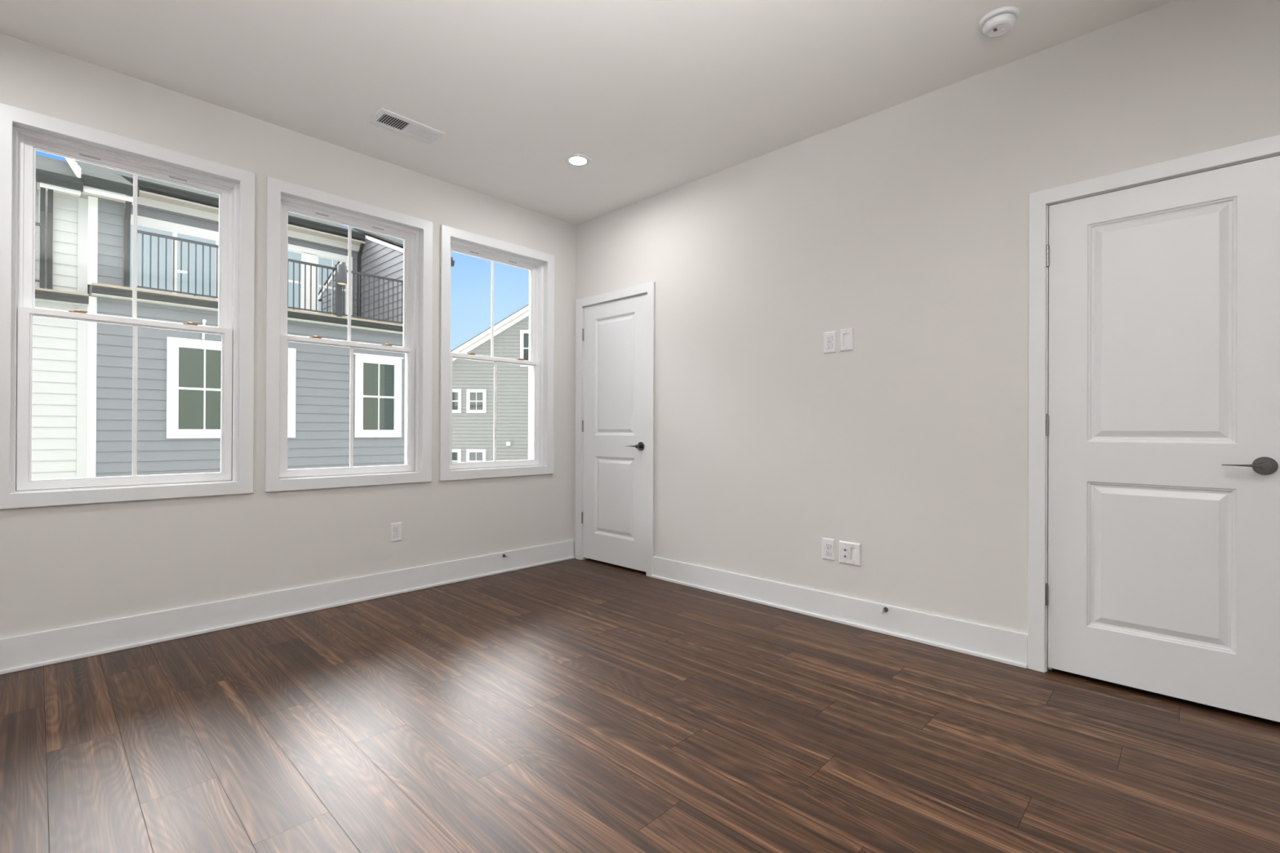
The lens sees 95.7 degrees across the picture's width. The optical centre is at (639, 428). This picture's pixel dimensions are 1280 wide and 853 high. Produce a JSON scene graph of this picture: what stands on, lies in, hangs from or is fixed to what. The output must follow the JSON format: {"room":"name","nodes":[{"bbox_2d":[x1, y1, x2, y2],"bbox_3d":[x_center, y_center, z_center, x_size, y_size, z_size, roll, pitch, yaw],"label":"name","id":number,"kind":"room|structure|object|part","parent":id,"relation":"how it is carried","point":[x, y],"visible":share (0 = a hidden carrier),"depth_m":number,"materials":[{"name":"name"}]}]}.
{"room":"empty bedroom","nodes":[
{"label":"empty bedroom","id":0,"kind":"room"},
{"bbox_2d":[0,32,575,638],"bbox_3d":[-1.960,-0.316,3.421,0.180,2.740,4.170,0,0,44],"label":"wall","id":1,"kind":"structure","parent":0,"point":[71,565],"depth_m":3.18,"materials":[{"name":"white paint"}]},
{"bbox_2d":[0,102,254,509],"bbox_3d":[-2.500,-0.520,2.870,0.233,1.732,0.955,0,0,44],"label":"window","id":2,"kind":"structure","parent":1,"relation":"in","point":[23,132],"depth_m":2.76,"materials":[{"name":"white paint"}]},
{"bbox_3d":[-2.485,-0.131,2.853,0.034,0.814,0.790,0,0,44],"label":"sash","id":3,"kind":"part","parent":2,"relation":"part of","materials":[{"name":"white plastic"}]},
{"bbox_3d":[-2.513,-0.907,2.884,0.034,0.794,0.776,0,0,44],"label":"sash","id":4,"kind":"part","parent":2,"relation":"part of","materials":[{"name":"white plastic"}]},
{"bbox_2d":[0,539,574,675],"bbox_3d":[-1.939,0.979,3.296,0.026,0.150,4.030,0,0,44],"label":"baseboard","id":5,"kind":"structure","parent":1,"relation":"attached to","point":[43,648],"depth_m":3.09,"materials":[{"name":"white paint"}]},
{"bbox_2d":[264,176,432,492],"bbox_3d":[-1.799,-0.515,3.601,0.233,1.732,0.955,0,0,44],"label":"window","id":6,"kind":"structure","parent":1,"relation":"in","point":[283,197],"depth_m":3.57,"materials":[{"name":"white paint"}]},
{"bbox_3d":[-1.811,-0.902,3.615,0.034,0.794,0.776,0,0,44],"label":"sash","id":7,"kind":"part","parent":6,"relation":"part of","materials":[{"name":"white plastic"}]},
{"bbox_3d":[-1.783,-0.126,3.583,0.034,0.814,0.790,0,0,44],"label":"sash","id":8,"kind":"part","parent":6,"relation":"part of","materials":[{"name":"white plastic"}]},
{"bbox_2d":[390,522,402,542],"bbox_3d":[-1.556,0.662,3.706,0.009,0.120,0.074,0,0,44],"label":"wall outlet","id":9,"kind":"object","parent":1,"relation":"attached to","point":[396,529],"visible":1,"depth_m":3.70,"materials":[{"name":"white plastic"}]},
{"bbox_2d":[393,533,399,537],"bbox_3d":[-1.554,0.682,3.704,0.004,0.031,0.037,0,0,44],"label":"receptacle","id":10,"kind":"object","parent":9,"relation":"attached to","point":[395,535],"depth_m":3.70,"materials":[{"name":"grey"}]},
{"bbox_2d":[393,526,399,531],"bbox_3d":[-1.554,0.643,3.704,0.004,0.031,0.037,0,0,44],"label":"receptacle","id":11,"kind":"object","parent":9,"relation":"attached to","point":[395,528],"depth_m":3.70,"materials":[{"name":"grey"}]},
{"bbox_2d":[439,224,555,480],"bbox_3d":[-1.094,-0.511,4.335,0.233,1.732,0.955,0,0,44],"label":"window","id":12,"kind":"structure","parent":1,"relation":"in","point":[540,265],"depth_m":4.38,"materials":[{"name":"white paint"}]},
{"bbox_3d":[-1.106,-0.897,4.349,0.034,0.794,0.776,0,0,44],"label":"sash","id":13,"kind":"part","parent":12,"relation":"part of","materials":[{"name":"white plastic"}]},
{"bbox_3d":[-1.079,-0.121,4.317,0.034,0.814,0.790,0,0,44],"label":"sash","id":14,"kind":"part","parent":12,"relation":"part of","materials":[{"name":"white plastic"}]},
{"bbox_2d":[0,0,1176,225],"bbox_3d":[-0.357,-1.783,1.809,4.720,0.200,4.290,0,0,44],"label":"ceiling","id":15,"kind":"structure","parent":0,"point":[660,96],"depth_m":2.68,"materials":[{"name":"white paint"}]},
{"bbox_2d":[368,107,444,144],"bbox_3d":[-1.300,-1.680,3.236,0.187,0.008,0.355,0,0,44],"label":"ceiling vent","id":16,"kind":"object","parent":15,"relation":"in","point":[384,118],"visible":1,"depth_m":3.22,"materials":[{"name":"white metal"}]},
{"bbox_2d":[564,153,591,166],"bbox_3d":[-0.388,-1.676,3.626,0.164,0.006,0.164,0,0,44],"label":"recessed light","id":17,"kind":"object","parent":15,"relation":"in","point":[576,160],"visible":1,"depth_m":3.62,"materials":[{"name":"white paint"}]},
{"bbox_2d":[978,6,1019,37],"bbox_3d":[1.466,-1.651,2.369,0.142,0.046,0.142,0,0,44],"label":"smoke detector","id":18,"kind":"object","parent":15,"relation":"attached to","point":[999,21],"visible":1,"depth_m":2.34,"materials":[{"name":"white plastic"}]},
{"bbox_2d":[0,557,1279,852],"bbox_3d":[-0.310,1.058,1.821,4.460,0.002,4.200,0,0,44],"label":"floor","id":19,"kind":"structure","parent":0,"point":[574,705],"depth_m":1.98,"materials":[{"name":"brown wood"}]},
{"bbox_2d":[574,0,1279,634],"bbox_3d":[1.102,-0.303,3.289,4.420,2.740,0.120,0,0,44],"label":"wall","id":20,"kind":"structure","parent":0,"point":[904,226],"depth_m":3.00,"materials":[{"name":"white paint"}]},
{"bbox_2d":[575,281,655,577],"bbox_3d":[-0.184,0.005,4.479,0.861,2.118,0.165,0,0,44],"label":"door","id":21,"kind":"structure","parent":20,"relation":"in","point":[615,367],"depth_m":4.44,"materials":[{"name":"white paint"}]},
{"bbox_3d":[-0.049,0.130,4.265,0.126,0.027,0.044,0,0,44],"label":"lever","id":22,"kind":"part","parent":21,"relation":"part of","materials":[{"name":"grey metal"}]},
{"bbox_3d":[0.005,0.130,4.250,0.065,0.065,0.010,0,0,44],"label":"handle","id":23,"kind":"part","parent":21,"relation":"part of","materials":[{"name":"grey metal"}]},
{"bbox_2d":[822,537,835,560],"bbox_3d":[1.052,0.674,3.241,0.074,0.120,0.009,0,0,44],"label":"wall outlet","id":24,"kind":"object","parent":20,"relation":"attached to","point":[828,544],"visible":1,"depth_m":3.24,"materials":[{"name":"white plastic"}]},
{"bbox_2d":[825,549,831,555],"bbox_3d":[1.051,0.694,3.240,0.037,0.031,0.001,0,0,44],"label":"receptacle","id":25,"kind":"object","parent":24,"relation":"attached to","point":[828,552],"depth_m":3.24,"materials":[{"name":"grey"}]},
{"bbox_2d":[825,542,831,548],"bbox_3d":[1.050,0.655,3.239,0.034,0.028,0.003,0,0,44],"label":"receptacle","id":26,"kind":"object","parent":24,"relation":"attached to","point":[828,545],"depth_m":3.24,"materials":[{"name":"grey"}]},
{"bbox_2d":[823,331,835,353],"bbox_3d":[1.060,-0.482,3.241,0.074,0.120,0.009,0,0,44],"label":"wall outlet","id":27,"kind":"object","parent":20,"relation":"attached to","point":[829,338],"visible":1,"depth_m":3.24,"materials":[{"name":"white plastic"}]},
{"bbox_2d":[826,342,832,348],"bbox_3d":[1.058,-0.462,3.239,0.037,0.031,0.004,0,0,44],"label":"receptacle","id":28,"kind":"object","parent":27,"relation":"attached to","point":[828,345],"depth_m":3.24,"materials":[{"name":"grey plastic"}]},
{"bbox_2d":[826,336,832,342],"bbox_3d":[1.058,-0.501,3.239,0.037,0.031,0.004,0,0,44],"label":"receptacle","id":29,"kind":"object","parent":27,"relation":"attached to","point":[828,339],"depth_m":3.24,"materials":[{"name":"grey plastic"}]},
{"bbox_2d":[651,555,1027,668],"bbox_3d":[0.906,0.991,3.366,2.270,0.150,0.026,0,0,44],"label":"baseboard","id":30,"kind":"structure","parent":20,"relation":"attached to","point":[1006,646],"depth_m":3.10,"materials":[{"name":"white paint"}]},
{"bbox_2d":[840,328,853,351],"bbox_3d":[1.130,-0.486,3.173,0.074,0.122,0.009,0,0,44],"label":"plate","id":31,"kind":"object","parent":20,"relation":"attached to","point":[846,335],"visible":1,"depth_m":3.17,"materials":[{"name":"white plastic"}]},
{"bbox_2d":[844,333,848,346],"bbox_3d":[1.131,-0.486,3.173,0.034,0.066,0.006,0,0,44],"label":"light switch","id":32,"kind":"object","parent":31,"relation":"attached to","point":[846,335],"depth_m":3.17,"materials":[{"name":"white plastic"}]},
{"bbox_2d":[839,540,861,566],"bbox_3d":[1.138,0.680,3.153,0.122,0.122,0.016,0,0,44],"label":"wall plate","id":33,"kind":"object","parent":20,"relation":"attached to","point":[850,553],"visible":1,"depth_m":3.15,"materials":[{"name":"white plastic"}]},
{"bbox_2d":[850,547,856,560],"bbox_3d":[1.158,0.680,3.140,0.034,0.066,0.006,0,0,44],"label":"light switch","id":34,"kind":"object","parent":33,"relation":"attached to","point":[853,550],"depth_m":3.14,"materials":[{"name":"white plastic"}]},
{"bbox_2d":[879,607,888,613],"bbox_3d":[1.253,0.939,2.987,0.025,0.025,0.067,0,0,44],"label":"door stop","id":35,"kind":"object","parent":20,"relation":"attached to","point":[885,609],"visible":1,"depth_m":3.00,"materials":[{"name":"grey metal"}]},
{"bbox_2d":[1027,134,1279,722],"bbox_3d":[2.068,0.011,2.317,0.854,2.116,0.165,0,0,44],"label":"door","id":36,"kind":"structure","parent":20,"relation":"in","point":[1153,491],"depth_m":2.29,"materials":[{"name":"white paint"}]},
{"bbox_3d":[2.200,0.134,2.106,0.126,0.027,0.044,0,0,44],"label":"lever","id":37,"kind":"part","parent":36,"relation":"part of","materials":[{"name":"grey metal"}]},
{"bbox_3d":[2.254,0.135,2.091,0.065,0.065,0.010,0,0,44],"label":"handle","id":38,"kind":"part","parent":36,"relation":"part of","materials":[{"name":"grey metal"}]},
{"label":"outside","id":39,"kind":"structure","parent":0,"visible":0},
{"bbox_3d":[-37.021,4.523,53.634,119.700,0.200,140.000,0,0,44],"label":"ground","id":40,"kind":"structure","parent":39,"visible":0},
{"bbox_2d":[31,154,88,479],"bbox_3d":[-12.991,-0.621,8.073,4.580,10.077,7.500,0,0,44],"label":"house","id":41,"kind":"structure","parent":40,"relation":"on","point":[60,346],"depth_m":9.21,"materials":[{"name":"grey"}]},
{"bbox_2d":[35,222,41,282],"bbox_3d":[-10.298,-2.726,7.906,0.050,0.910,2.970,0,0,44],"label":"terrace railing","id":42,"kind":"object","parent":41,"relation":"on","point":[37,224],"visible":0.19,"depth_m":8.94,"materials":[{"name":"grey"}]},
{"bbox_3d":[-10.296,-3.161,7.907,0.050,0.040,2.970,0,0,44],"label":"rail","id":43,"kind":"part","parent":42,"relation":"part of","materials":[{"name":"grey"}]},
{"bbox_2d":[64,157,454,477],"bbox_3d":[-10.409,-1.773,15.063,10.500,12.437,6.430,0,0,44],"label":"house","id":44,"kind":"structure","parent":40,"relation":"on","point":[179,377],"depth_m":11.67,"materials":[{"name":"grey wood"}]},
{"bbox_3d":[-10.377,-3.361,12.311,0.006,1.800,0.710,0,0,44],"label":"pane","id":45,"kind":"part","parent":44,"relation":"part of","materials":[{"name":"clear glass"}]},
{"bbox_3d":[-10.377,-3.346,12.311,0.035,1.890,0.770,0,0,44],"label":"door panel","id":46,"kind":"part","parent":44,"relation":"part of","materials":[{"name":"white"}]},
{"bbox_3d":[-9.938,-3.408,12.771,0.050,2.100,2.360,0,0,44],"label":"sliding door","id":47,"kind":"part","parent":44,"relation":"part of","materials":[{"name":"white"}]},
{"bbox_3d":[-9.843,-3.343,12.866,0.035,1.890,0.770,0,0,44],"label":"door panel","id":48,"kind":"part","parent":44,"relation":"part of","materials":[{"name":"white"}]},
{"bbox_3d":[-9.844,-3.358,12.867,0.006,1.800,0.710,0,0,44],"label":"pane","id":49,"kind":"part","parent":44,"relation":"part of","materials":[{"name":"clear glass"}]},
{"bbox_3d":[-7.902,-0.713,10.522,0.035,1.543,0.841,0,0,44],"label":"sash","id":50,"kind":"part","parent":44,"relation":"part of","materials":[{"name":"white"}]},
{"bbox_3d":[-7.899,-0.713,10.519,0.006,1.463,0.761,0,0,44],"label":"pane","id":51,"kind":"part","parent":44,"relation":"part of","materials":[{"name":"grey"}]},
{"bbox_3d":[-9.396,-3.340,13.331,0.035,1.890,0.520,0,0,44],"label":"door panel","id":52,"kind":"part","parent":44,"relation":"part of","materials":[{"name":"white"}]},
{"bbox_2d":[137,230,403,324],"bbox_3d":[-6.857,-2.865,11.494,0.125,1.085,4.810,0,0,44],"label":"terrace railing","id":53,"kind":"object","parent":44,"relation":"on","point":[338,287],"visible":0.74,"depth_m":11.64,"materials":[{"name":"grey metal"}]},
{"bbox_3d":[-6.855,-3.320,11.495,0.055,0.040,4.810,0,0,44],"label":"rail","id":54,"kind":"part","parent":53,"relation":"part of","materials":[{"name":"grey metal"}]},
{"bbox_3d":[-6.859,-2.386,11.493,0.035,0.027,4.810,0,0,44],"label":"rail","id":55,"kind":"part","parent":53,"relation":"part of","materials":[{"name":"grey metal"}]},
{"bbox_3d":[-6.284,-2.862,12.091,0.125,1.085,0.125,0,0,44],"label":"post","id":56,"kind":"part","parent":53,"relation":"part of","materials":[{"name":"grey metal"}]},
{"bbox_3d":[-7.257,-0.709,11.193,0.035,1.543,0.841,0,0,44],"label":"sash","id":57,"kind":"part","parent":44,"relation":"part of","materials":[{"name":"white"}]},
{"bbox_3d":[-8.647,-3.419,14.123,0.004,1.860,0.700,0,0,44],"label":"pane","id":58,"kind":"part","parent":44,"relation":"part of","materials":[{"name":"clear glass"}]},
{"bbox_3d":[-8.647,-3.414,14.123,0.040,1.930,0.780,0,0,44],"label":"sash","id":59,"kind":"part","parent":44,"relation":"part of","materials":[{"name":"white"}]},
{"bbox_3d":[-7.909,-3.409,14.891,0.040,1.930,0.750,0,0,44],"label":"sash","id":60,"kind":"part","parent":44,"relation":"part of","materials":[{"name":"white"}]},
{"bbox_3d":[-7.909,-3.414,14.891,0.004,1.860,0.670,0,0,44],"label":"pane","id":61,"kind":"part","parent":44,"relation":"part of","materials":[{"name":"clear glass"}]},
{"bbox_2d":[337,264,346,284],"bbox_3d":[-6.168,-3.188,11.998,0.183,0.382,0.183,0,0,44],"label":"lamp","id":62,"kind":"object","parent":44,"relation":"attached to","point":[341,268],"visible":1,"depth_m":11.92,"materials":[{"name":"grey metal"}]},
{"bbox_3d":[-5.752,-0.698,12.761,0.035,1.545,0.765,0,0,44],"label":"sash","id":63,"kind":"part","parent":44,"relation":"part of","materials":[{"name":"white"}]},
{"bbox_3d":[-5.749,-0.698,12.759,0.006,1.465,0.685,0,0,44],"label":"pane","id":64,"kind":"part","parent":44,"relation":"part of","materials":[{"name":"grey"}]},
{"bbox_2d":[450,304,528,462],"bbox_3d":[-4.395,-1.151,33.123,12.600,11.330,9.000,0,0,0],"label":"house","id":65,"kind":"structure","parent":40,"relation":"on","point":[473,380],"depth_m":28.99,"materials":[{"name":"grey wood"}]},
{"bbox_3d":[-9.427,1.621,28.969,0.660,0.884,0.005,0,0,0],"label":"pane","id":66,"kind":"part","parent":65,"relation":"part of","materials":[{"name":"grey glass"}]},
{"bbox_3d":[-9.414,-1.378,28.976,0.660,0.888,0.005,0,0,0],"label":"pane","id":67,"kind":"part","parent":65,"relation":"part of","materials":[{"name":"grey glass"}]},
{"bbox_3d":[-8.187,1.626,28.969,0.660,0.884,0.005,0,0,0],"label":"pane","id":68,"kind":"part","parent":65,"relation":"part of","materials":[{"name":"grey glass"}]},
{"bbox_3d":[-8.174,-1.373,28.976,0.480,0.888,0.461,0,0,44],"label":"pane","id":69,"kind":"part","parent":65,"relation":"part of","materials":[{"name":"grey glass"}]},
{"bbox_3d":[-5.433,-4.010,28.982,0.780,1.500,0.005,0,0,0],"label":"pane","id":70,"kind":"part","parent":65,"relation":"part of","materials":[{"name":"grey glass"}]}
]}

